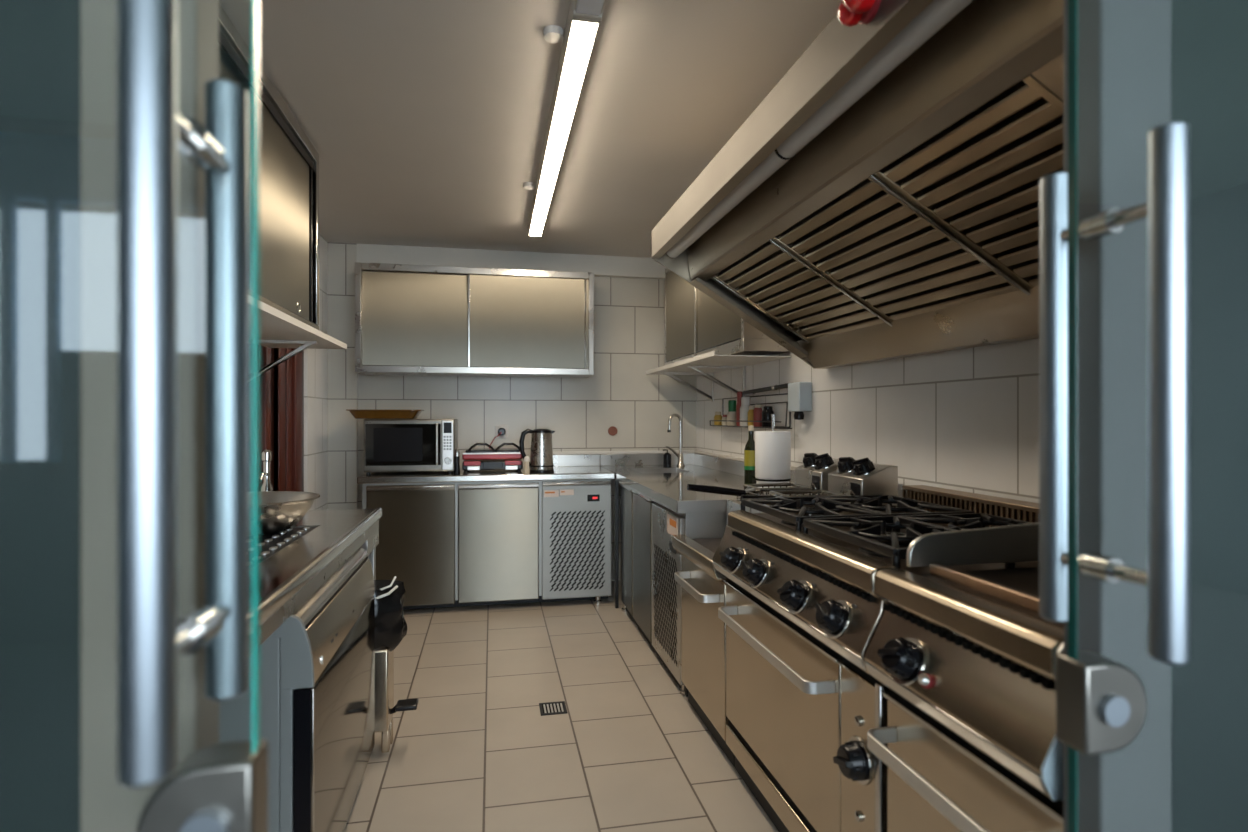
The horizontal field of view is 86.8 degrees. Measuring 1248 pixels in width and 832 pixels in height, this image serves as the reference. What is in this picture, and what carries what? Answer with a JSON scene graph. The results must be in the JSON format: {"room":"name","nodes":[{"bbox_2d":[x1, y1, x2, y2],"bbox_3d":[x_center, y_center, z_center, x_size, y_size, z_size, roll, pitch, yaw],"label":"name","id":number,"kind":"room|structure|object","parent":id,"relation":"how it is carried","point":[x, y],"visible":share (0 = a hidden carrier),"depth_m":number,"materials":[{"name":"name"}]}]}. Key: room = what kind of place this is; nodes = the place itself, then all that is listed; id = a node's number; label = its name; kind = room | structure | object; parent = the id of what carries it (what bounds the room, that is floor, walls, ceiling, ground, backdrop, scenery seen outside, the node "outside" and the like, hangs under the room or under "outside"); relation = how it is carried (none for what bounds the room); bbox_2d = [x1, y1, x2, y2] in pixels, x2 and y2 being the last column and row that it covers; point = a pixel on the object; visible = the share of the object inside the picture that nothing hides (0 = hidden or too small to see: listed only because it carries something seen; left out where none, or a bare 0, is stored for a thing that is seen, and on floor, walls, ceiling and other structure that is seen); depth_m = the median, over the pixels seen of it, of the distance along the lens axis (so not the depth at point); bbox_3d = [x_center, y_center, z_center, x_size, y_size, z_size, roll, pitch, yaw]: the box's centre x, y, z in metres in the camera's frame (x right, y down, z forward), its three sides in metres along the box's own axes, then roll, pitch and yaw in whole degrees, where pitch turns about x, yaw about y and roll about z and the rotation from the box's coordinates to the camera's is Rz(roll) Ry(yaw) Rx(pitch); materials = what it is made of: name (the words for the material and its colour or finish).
{"room":"commercial kitchen","nodes":[
{"label":"commercial kitchen","id":0,"kind":"room"},
{"bbox_2d":[304,234,327,509],"bbox_3d":[-1.704,0.018,2.555,0.100,2.465,4.240,0,0,-11],"label":"wall","id":1,"kind":"structure","parent":0,"point":[315,360],"depth_m":4.34,"materials":[{"name":"tile"}]},
{"bbox_2d":[219,3,318,329],"bbox_3d":[-1.328,-0.789,1.833,0.346,0.812,2.315,0,0,-11],"label":"upper cabinet","id":2,"kind":"object","parent":1,"relation":"attached to","point":[289,161],"visible":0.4,"depth_m":2.50,"materials":[{"name":"metal"}]},
{"bbox_2d":[248,343,303,491],"bbox_3d":[-1.860,0.175,3.371,0.095,2.150,1.440,0,0,-11],"label":"door","id":3,"kind":"structure","parent":1,"relation":"in","point":[281,386],"depth_m":3.61,"materials":[{"name":"red wood"}]},
{"bbox_2d":[248,295,346,381],"bbox_3d":[-1.368,-0.261,2.103,0.375,0.236,2.660,0,0,-11],"label":"wall shelf","id":4,"kind":"object","parent":1,"relation":"attached to","point":[278,329],"visible":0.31,"depth_m":2.86,"materials":[{"name":"grey metal"}]},
{"bbox_2d":[328,242,357,509],"bbox_3d":[-1.972,0.018,4.633,0.190,2.465,0.060,0,0,-11],"label":"wall column","id":5,"kind":"structure","parent":0,"point":[342,257],"depth_m":4.61,"materials":[{"name":"tile"}]},
{"bbox_2d":[358,277,695,580],"bbox_3d":[-0.762,0.018,4.957,2.890,2.465,0.100,0,0,-11],"label":"wall","id":6,"kind":"structure","parent":0,"point":[628,312],"depth_m":5.01,"materials":[{"name":"tile"}]},
{"bbox_2d":[355,262,593,377],"bbox_3d":[-1.025,-0.656,4.665,1.590,0.723,0.350,0,0,-11],"label":"upper cabinet","id":7,"kind":"object","parent":6,"relation":"attached to","point":[411,320],"visible":1,"depth_m":4.50,"materials":[{"name":"metal"}]},
{"bbox_2d":[490,425,507,445],"bbox_3d":[-0.934,0.180,4.832,0.185,0.241,0.073,0,0,-40],"label":"wall socket","id":8,"kind":"object","parent":6,"relation":"attached to","point":[501,431],"visible":0.92,"depth_m":4.86,"materials":[{"name":"white plastic"}]},
{"bbox_2d":[608,426,616,435],"bbox_3d":[-0.086,0.107,5.034,0.072,0.071,0.012,0,0,-11],"label":"pipe stub","id":9,"kind":"object","parent":6,"relation":"attached to","point":[612,430],"visible":1,"depth_m":5.03,"materials":[{"name":"plastic"}]},
{"bbox_2d":[219,0,840,257],"bbox_3d":[-0.346,-1.255,2.878,2.890,0.080,4.340,0,0,-11],"label":"ceiling","id":10,"kind":"structure","parent":0,"point":[426,121],"depth_m":2.55,"materials":[{"name":"paint"}]},
{"bbox_2d":[357,244,665,278],"bbox_3d":[-0.653,-1.141,4.897,2.500,0.148,0.060,0,0,-11],"label":"ceiling beam","id":11,"kind":"structure","parent":10,"relation":"attached to","point":[600,265],"depth_m":4.83,"materials":[{"name":"grey paint"}]},
{"bbox_2d":[523,0,600,236],"bbox_3d":[-0.368,-1.181,3.047,0.157,0.068,2.344,0,0,-11],"label":"ceiling lamp","id":12,"kind":"object","parent":10,"relation":"attached to","point":[580,33],"visible":0.98,"depth_m":2.42,"materials":[{"name":"beige plastic"}]},
{"bbox_2d":[571,0,604,19],"bbox_3d":[-0.035,-1.181,1.386,0.157,0.068,1.036,0,0,-11],"label":"ceiling lamp","id":13,"kind":"object","parent":10,"relation":"attached to","point":[591,9],"visible":1,"depth_m":1.86,"materials":[{"name":"grey metal"}]},
{"bbox_2d":[575,0,603,15],"bbox_3d":[-0.005,-1.151,1.392,0.074,0.006,1.000,0,0,-11],"label":"diffuser","id":14,"kind":"object","parent":13,"relation":"attached to","point":[582,7],"depth_m":1.85,"materials":[{"name":"white plastic"}]},
{"bbox_2d":[343,580,778,831],"bbox_3d":[-0.346,1.280,2.878,2.890,0.060,4.340,0,0,-11],"label":"floor","id":15,"kind":"structure","parent":0,"point":[629,752],"depth_m":2.55,"materials":[{"name":"tile"}]},
{"bbox_2d":[219,548,374,831],"bbox_3d":[-1.111,0.849,1.836,0.662,0.802,0.814,0,0,-11],"label":"dishwasher","id":16,"kind":"object","parent":15,"relation":"on","point":[317,669],"visible":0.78,"depth_m":1.58,"materials":[{"name":"grey metal"}]},
{"bbox_2d":[248,508,381,656],"bbox_3d":[-1.116,0.770,1.620,0.679,0.960,2.015,0,0,-11],"label":"countertop","id":17,"kind":"structure","parent":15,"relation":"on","point":[296,561],"depth_m":1.83,"materials":[{"name":"metal"}]},
{"bbox_2d":[260,450,272,490],"bbox_3d":[-1.361,0.247,2.497,0.044,0.245,0.102,0,0,-11],"label":"tap","id":18,"kind":"object","parent":17,"relation":"on","point":[266,455],"visible":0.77,"depth_m":2.52,"materials":[{"name":"metal"}]},
{"bbox_2d":[248,491,319,535],"bbox_3d":[-1.211,0.315,2.139,0.412,0.107,0.412,0,0,-11],"label":"bowl","id":19,"kind":"object","parent":17,"relation":"on","point":[279,510],"visible":0.44,"depth_m":2.08,"materials":[{"name":"metal"}]},
{"bbox_2d":[373,576,418,752],"bbox_3d":[-0.952,0.920,2.465,0.351,0.656,0.195,0,0,-11],"label":"pedal bin","id":20,"kind":"object","parent":15,"relation":"on","point":[390,623],"visible":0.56,"depth_m":2.42,"materials":[{"name":"metal"}]},
{"bbox_2d":[362,479,611,608],"bbox_3d":[-0.913,0.832,4.539,1.580,0.836,0.601,0,0,-11],"label":"base cabinet","id":21,"kind":"object","parent":15,"relation":"on","point":[450,544],"depth_m":4.26,"materials":[{"name":"grey metal"}]},
{"bbox_2d":[357,454,614,483],"bbox_3d":[-0.914,0.347,4.534,1.615,0.130,0.640,0,0,-11],"label":"countertop","id":22,"kind":"structure","parent":21,"relation":"on","point":[574,466],"depth_m":4.32,"materials":[{"name":"metal"}]},
{"bbox_2d":[363,419,457,474],"bbox_3d":[-1.422,0.192,4.447,0.565,0.356,0.441,0,0,-11],"label":"microwave oven","id":23,"kind":"object","parent":22,"relation":"on","point":[389,445],"visible":0.99,"depth_m":4.25,"materials":[{"name":"metal"}]},
{"bbox_2d":[346,409,423,418],"bbox_3d":[-1.585,-0.018,4.405,0.464,0.060,0.300,0,0,-11],"label":"baking dish","id":24,"kind":"object","parent":23,"relation":"on","point":[357,414],"visible":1,"depth_m":4.29,"materials":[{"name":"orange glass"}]},
{"bbox_2d":[454,449,459,473],"bbox_3d":[-1.081,0.287,4.271,0.042,0.165,0.042,0,0,-11],"label":"shaker","id":25,"kind":"object","parent":22,"relation":"on","point":[456,452],"visible":1,"depth_m":4.26,"materials":[{"name":"black plastic"}]},
{"bbox_2d":[462,443,522,471],"bbox_3d":[-0.911,0.272,4.583,0.400,0.196,0.314,0,0,-11],"label":"grill","id":26,"kind":"object","parent":22,"relation":"on","point":[490,458],"visible":0.91,"depth_m":4.45,"materials":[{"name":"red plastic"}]},
{"bbox_2d":[468,466,517,469],"bbox_3d":[-0.882,0.343,4.438,0.330,0.025,0.010,0,0,-11],"label":"drip tray","id":27,"kind":"object","parent":26,"relation":"on","point":[469,467],"depth_m":4.44,"materials":[{"name":"metal"}]},
{"bbox_2d":[523,456,529,473],"bbox_3d":[-0.634,0.312,4.304,0.042,0.115,0.042,0,0,-11],"label":"shaker","id":28,"kind":"object","parent":22,"relation":"on","point":[526,458],"visible":1,"depth_m":4.29,"materials":[{"name":"white ceramic"}]},
{"bbox_2d":[519,429,554,472],"bbox_3d":[-0.572,0.224,4.415,0.216,0.293,0.167,0,0,19],"label":"electric kettle","id":29,"kind":"object","parent":22,"relation":"on","point":[541,451],"visible":0.98,"depth_m":4.35,"materials":[{"name":"silver metal"}]},
{"bbox_2d":[550,510,604,590],"bbox_3d":[-0.306,0.882,4.361,0.366,0.525,0.003,0,0,-11],"label":"vent grille","id":30,"kind":"object","parent":21,"relation":"attached to","point":[577,537],"depth_m":4.36,"materials":[{"name":"silver metal"}]},
{"bbox_2d":[539,701,566,715],"bbox_3d":[-0.304,1.248,2.828,0.112,0.004,0.115,0,0,-11],"label":"floor drain","id":31,"kind":"object","parent":15,"relation":"on","point":[549,708],"visible":1,"depth_m":2.82,"materials":[{"name":"metal"}]},
{"bbox_2d":[615,480,618,607],"bbox_3d":[-0.048,0.832,4.323,0.022,0.836,0.027,0,0,-11],"label":"post","id":32,"kind":"object","parent":15,"relation":"on","point":[616,482],"visible":0.88,"depth_m":4.31,"materials":[{"name":"metal"}]},
{"bbox_2d":[620,484,726,696],"bbox_3d":[0.470,0.838,3.679,0.736,0.824,1.400,0,0,-11],"label":"base cabinet","id":33,"kind":"object","parent":15,"relation":"on","point":[650,593],"depth_m":3.35,"materials":[{"name":"metal"}]},
{"bbox_2d":[654,544,676,665],"bbox_3d":[0.198,0.890,3.196,0.003,0.480,0.430,0,0,-11],"label":"vent grille","id":34,"kind":"object","parent":33,"relation":"attached to","point":[665,561],"depth_m":3.18,"materials":[{"name":"silver metal"}]},
{"bbox_2d":[670,518,675,527],"bbox_3d":[0.226,0.490,3.049,0.001,0.030,0.110,0,0,-11],"label":"print","id":35,"kind":"object","parent":33,"relation":"attached to","point":[672,520],"depth_m":3.05},
{"bbox_2d":[600,453,794,513],"bbox_3d":[0.397,0.418,4.026,0.758,0.272,2.151,0,0,-11],"label":"countertop","id":36,"kind":"structure","parent":33,"relation":"on","point":[645,474],"depth_m":4.04,"materials":[{"name":"metal"}]},
{"bbox_2d":[632,468,693,472],"bbox_3d":[0.257,0.463,4.579,0.360,0.182,0.440,0,0,-11],"label":"sink","id":37,"kind":"object","parent":36,"relation":"in","point":[638,470],"depth_m":4.79,"materials":[{"name":"metal"}]},
{"bbox_2d":[663,449,670,465],"bbox_3d":[0.328,0.307,4.991,0.060,0.126,0.060,0,0,31],"label":"soap dispenser","id":38,"kind":"object","parent":36,"relation":"on","point":[667,456],"visible":0.98,"depth_m":4.96,"materials":[{"name":"black plastic"}]},
{"bbox_2d":[665,414,684,465],"bbox_3d":[0.383,0.172,4.972,0.153,0.395,0.064,0,0,-11],"label":"tap","id":39,"kind":"object","parent":36,"relation":"on","point":[679,455],"visible":1,"depth_m":4.96,"materials":[{"name":"metal"}]},
{"bbox_2d":[676,453,684,465],"bbox_3d":[0.427,0.320,4.980,0.064,0.100,0.064,0,0,-11],"label":"tap","id":40,"kind":"object","parent":39,"relation":"on","point":[680,455],"depth_m":4.96,"materials":[{"name":"metal"}]},
{"bbox_2d":[744,425,755,488],"bbox_3d":[0.651,0.206,3.383,0.069,0.327,0.070,0,0,-11],"label":"oil bottle","id":41,"kind":"object","parent":36,"relation":"on","point":[749,451],"visible":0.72,"depth_m":3.36,"materials":[{"name":"green glass"}]},
{"bbox_2d":[755,414,790,492],"bbox_3d":[0.741,0.177,3.289,0.176,0.387,0.176,0,0,-11],"label":"paper towel holder","id":42,"kind":"object","parent":36,"relation":"on","point":[772,448],"visible":0.77,"depth_m":3.22,"materials":[{"name":"paper"}]},
{"bbox_2d":[671,453,897,766],"bbox_3d":[0.606,0.702,2.683,0.760,1.096,0.560,0,0,-11],"label":"fryer","id":43,"kind":"object","parent":15,"relation":"on","point":[703,588],"visible":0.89,"depth_m":2.58,"materials":[{"name":"metal"}]},
{"bbox_2d":[687,483,811,496],"bbox_3d":[0.517,0.313,2.801,0.516,0.069,0.183,0,0,-11],"label":"basket","id":44,"kind":"object","parent":43,"relation":"on","point":[750,488],"visible":0.57,"depth_m":2.77,"materials":[{"name":"metal"}]},
{"bbox_2d":[740,490,846,507],"bbox_3d":[0.635,0.321,2.544,0.386,0.055,0.183,0,0,-11],"label":"basket","id":45,"kind":"object","parent":43,"relation":"on","point":[776,494],"visible":0.29,"depth_m":2.56,"materials":[{"name":"metal"}]},
{"bbox_2d":[812,475,819,494],"bbox_3d":[0.816,0.306,2.805,0.004,0.112,0.068,0,0,-11],"label":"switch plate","id":46,"kind":"object","parent":43,"relation":"attached to","point":[815,478],"depth_m":2.80,"materials":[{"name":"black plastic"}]},
{"bbox_2d":[850,482,859,503],"bbox_3d":[0.877,0.306,2.501,0.004,0.112,0.068,0,0,-11],"label":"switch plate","id":47,"kind":"object","parent":43,"relation":"attached to","point":[854,486],"depth_m":2.50,"materials":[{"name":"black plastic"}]},
{"bbox_2d":[712,485,1038,831],"bbox_3d":[0.764,0.748,1.931,0.803,1.004,0.963,0,0,-11],"label":"gas range","id":48,"kind":"object","parent":15,"relation":"on","point":[802,613],"visible":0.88,"depth_m":1.78,"materials":[{"name":"metal"}]},
{"bbox_2d":[865,523,1063,831],"bbox_3d":[0.906,0.739,1.225,0.803,1.022,0.465,0,0,-11],"label":"griddle","id":49,"kind":"object","parent":15,"relation":"on","point":[966,660],"visible":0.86,"depth_m":1.16,"materials":[{"name":"metal"}]},
{"bbox_2d":[885,604,1053,689],"bbox_3d":[0.587,0.394,1.170,0.012,0.012,0.410,0,0,-11],"label":"vent","id":50,"kind":"object","parent":49,"relation":"attached to","point":[1013,669],"depth_m":1.12,"materials":[{"name":"silver metal"}]},
{"bbox_2d":[890,689,1063,809],"bbox_3d":[0.611,0.565,1.169,0.013,0.042,0.455,0,0,-11],"label":"vent","id":51,"kind":"object","parent":49,"relation":"attached to","point":[1056,805],"depth_m":1.13,"materials":[{"name":"silver metal"}]},
{"bbox_2d":[0,0,1247,831],"bbox_3d":[0.833,-0.200,0.932,8.400,2.900,0.058,0,0,-11],"label":"wall","id":52,"kind":"structure","parent":0,"point":[40,39],"depth_m":0.63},
{"bbox_2d":[80,0,218,831],"bbox_3d":[-0.474,0.018,0.665,0.101,2.465,0.060,0,0,-11],"label":"post","id":53,"kind":"object","parent":52,"relation":"attached to","point":[106,805],"visible":0.58,"depth_m":0.63,"materials":[{"name":"silver metal"}]},
{"bbox_2d":[118,0,267,831],"bbox_3d":[-0.777,0.071,0.463,0.957,2.342,0.179,0,0,-11],"label":"door","id":54,"kind":"structure","parent":52,"relation":"in","point":[223,787],"depth_m":0.48,"materials":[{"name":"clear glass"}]},
{"bbox_2d":[1039,0,1189,831],"bbox_3d":[1.031,0.071,0.868,1.037,2.342,0.179,0,0,-11],"label":"door","id":55,"kind":"structure","parent":52,"relation":"in","point":[1101,703],"depth_m":0.76,"materials":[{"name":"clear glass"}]},
{"bbox_2d":[1064,0,1170,831],"bbox_3d":[0.666,0.018,0.893,0.113,2.465,0.060,0,0,-11],"label":"post","id":56,"kind":"object","parent":52,"relation":"attached to","point":[1124,46],"visible":0.58,"depth_m":0.86,"materials":[{"name":"silver metal"}]},
{"bbox_2d":[696,338,1038,502],"bbox_3d":[1.032,0.018,3.103,0.100,2.465,4.240,0,0,-11],"label":"wall","id":57,"kind":"structure","parent":0,"point":[966,420],"depth_m":2.46,"materials":[{"name":"tile"}]},
{"bbox_2d":[553,450,795,470],"bbox_3d":[0.220,0.270,4.001,1.140,0.020,2.160,0,0,-11],"label":"ledge","id":58,"kind":"object","parent":57,"relation":"attached to","point":[669,451],"visible":0.49,"depth_m":4.98,"materials":[{"name":"white metal"}]},
{"bbox_2d":[646,351,790,401],"bbox_3d":[0.528,-0.228,4.246,0.432,0.236,1.560,0,0,-11],"label":"wall shelf","id":59,"kind":"object","parent":57,"relation":"attached to","point":[706,364],"visible":0.88,"depth_m":4.12,"materials":[{"name":"silver metal"}]},
{"bbox_2d":[664,268,789,364],"bbox_3d":[0.599,-0.743,4.309,0.265,0.785,1.635,0,0,-11],"label":"upper cabinet","id":60,"kind":"object","parent":57,"relation":"attached to","point":[695,324],"visible":0.47,"depth_m":4.27,"materials":[{"name":"metal"}]},
{"bbox_2d":[710,393,791,428],"bbox_3d":[0.748,-0.033,3.991,0.100,0.192,1.134,0,0,-11],"label":"spice rack","id":61,"kind":"object","parent":57,"relation":"attached to","point":[775,427],"visible":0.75,"depth_m":3.76,"materials":[{"name":"metal"}]},
{"bbox_2d":[714,412,721,424],"bbox_3d":[0.644,0.010,4.514,0.055,0.092,0.056,0,0,-11],"label":"spice jar","id":62,"kind":"object","parent":61,"relation":"on","point":[717,416],"visible":0.84,"depth_m":4.49,"materials":[{"name":"yellow glass"}]},
{"bbox_2d":[722,415,726,424],"bbox_3d":[0.672,0.020,4.377,0.047,0.071,0.048,0,0,-11],"label":"spice jar","id":63,"kind":"object","parent":61,"relation":"on","point":[724,417],"visible":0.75,"depth_m":4.36,"materials":[{"name":"glass"}]},
{"bbox_2d":[727,400,735,425],"bbox_3d":[0.697,-0.026,4.249,0.067,0.164,0.068,0,0,-11],"label":"jar","id":64,"kind":"object","parent":61,"relation":"on","point":[731,415],"visible":0.86,"depth_m":4.22,"materials":[{"name":"green plastic"}]},
{"bbox_2d":[736,392,741,425],"bbox_3d":[0.723,-0.051,4.122,0.043,0.214,0.044,0,0,-11],"label":"sauce bottle","id":65,"kind":"object","parent":61,"relation":"on","point":[739,394],"visible":0.7,"depth_m":4.11,"materials":[{"name":"red plastic"}]},
{"bbox_2d":[736,402,740,425],"bbox_3d":[0.723,-0.019,4.122,0.043,0.150,0.044,0,0,-11],"label":"jar","id":66,"kind":"object","parent":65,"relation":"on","point":[738,405],"depth_m":4.11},
{"bbox_2d":[740,397,749,425],"bbox_3d":[0.742,-0.034,4.024,0.071,0.179,0.072,0,0,-11],"label":"bottle","id":67,"kind":"object","parent":61,"relation":"on","point":[745,401],"visible":0.77,"depth_m":4.00,"materials":[{"name":"white plastic"}]},
{"bbox_2d":[748,405,754,425],"bbox_3d":[0.762,-0.006,3.926,0.051,0.124,0.052,0,0,-11],"label":"jar","id":68,"kind":"object","parent":61,"relation":"on","point":[751,408],"visible":0.65,"depth_m":3.91,"materials":[{"name":"yellow glass"}]},
{"bbox_2d":[753,405,762,426],"bbox_3d":[0.780,-0.008,3.837,0.053,0.128,0.054,0,0,-11],"label":"jar","id":69,"kind":"object","parent":61,"relation":"on","point":[757,413],"visible":0.94,"depth_m":3.81,"materials":[{"name":"red plastic"}]},
{"bbox_2d":[762,406,773,426],"bbox_3d":[0.807,-0.002,3.700,0.067,0.116,0.068,0,0,-11],"label":"jar","id":70,"kind":"object","parent":61,"relation":"on","point":[767,411],"visible":0.87,"depth_m":3.67,"materials":[{"name":"black plastic"}]},
{"bbox_2d":[742,383,787,394],"bbox_3d":[0.821,-0.159,3.769,0.049,0.042,0.671,0,0,-11],"label":"towel rail","id":71,"kind":"object","parent":57,"relation":"attached to","point":[782,386],"visible":0.78,"depth_m":3.75,"materials":[{"name":"metal"}]},
{"bbox_2d":[788,382,811,419],"bbox_3d":[0.885,-0.080,3.400,0.070,0.191,0.220,0,0,-11],"label":"soap dispenser","id":72,"kind":"object","parent":57,"relation":"attached to","point":[799,393],"visible":1,"depth_m":3.30,"materials":[{"name":"white plastic"}]},
{"bbox_2d":[651,0,1063,368],"bbox_3d":[0.750,-0.721,2.037,0.860,0.982,2.100,0,0,-11],"label":"extraction hood","id":73,"kind":"object","parent":57,"relation":"attached to","point":[880,202],"visible":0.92,"depth_m":1.74,"materials":[{"name":"metal"}]},
{"bbox_2d":[837,0,880,26],"bbox_3d":[0.437,-0.788,1.246,0.064,0.076,0.105,0,0,-11],"label":"warning lamp","id":74,"kind":"object","parent":73,"relation":"attached to","point":[850,13],"visible":1,"depth_m":1.24,"materials":[{"name":"red plastic"}]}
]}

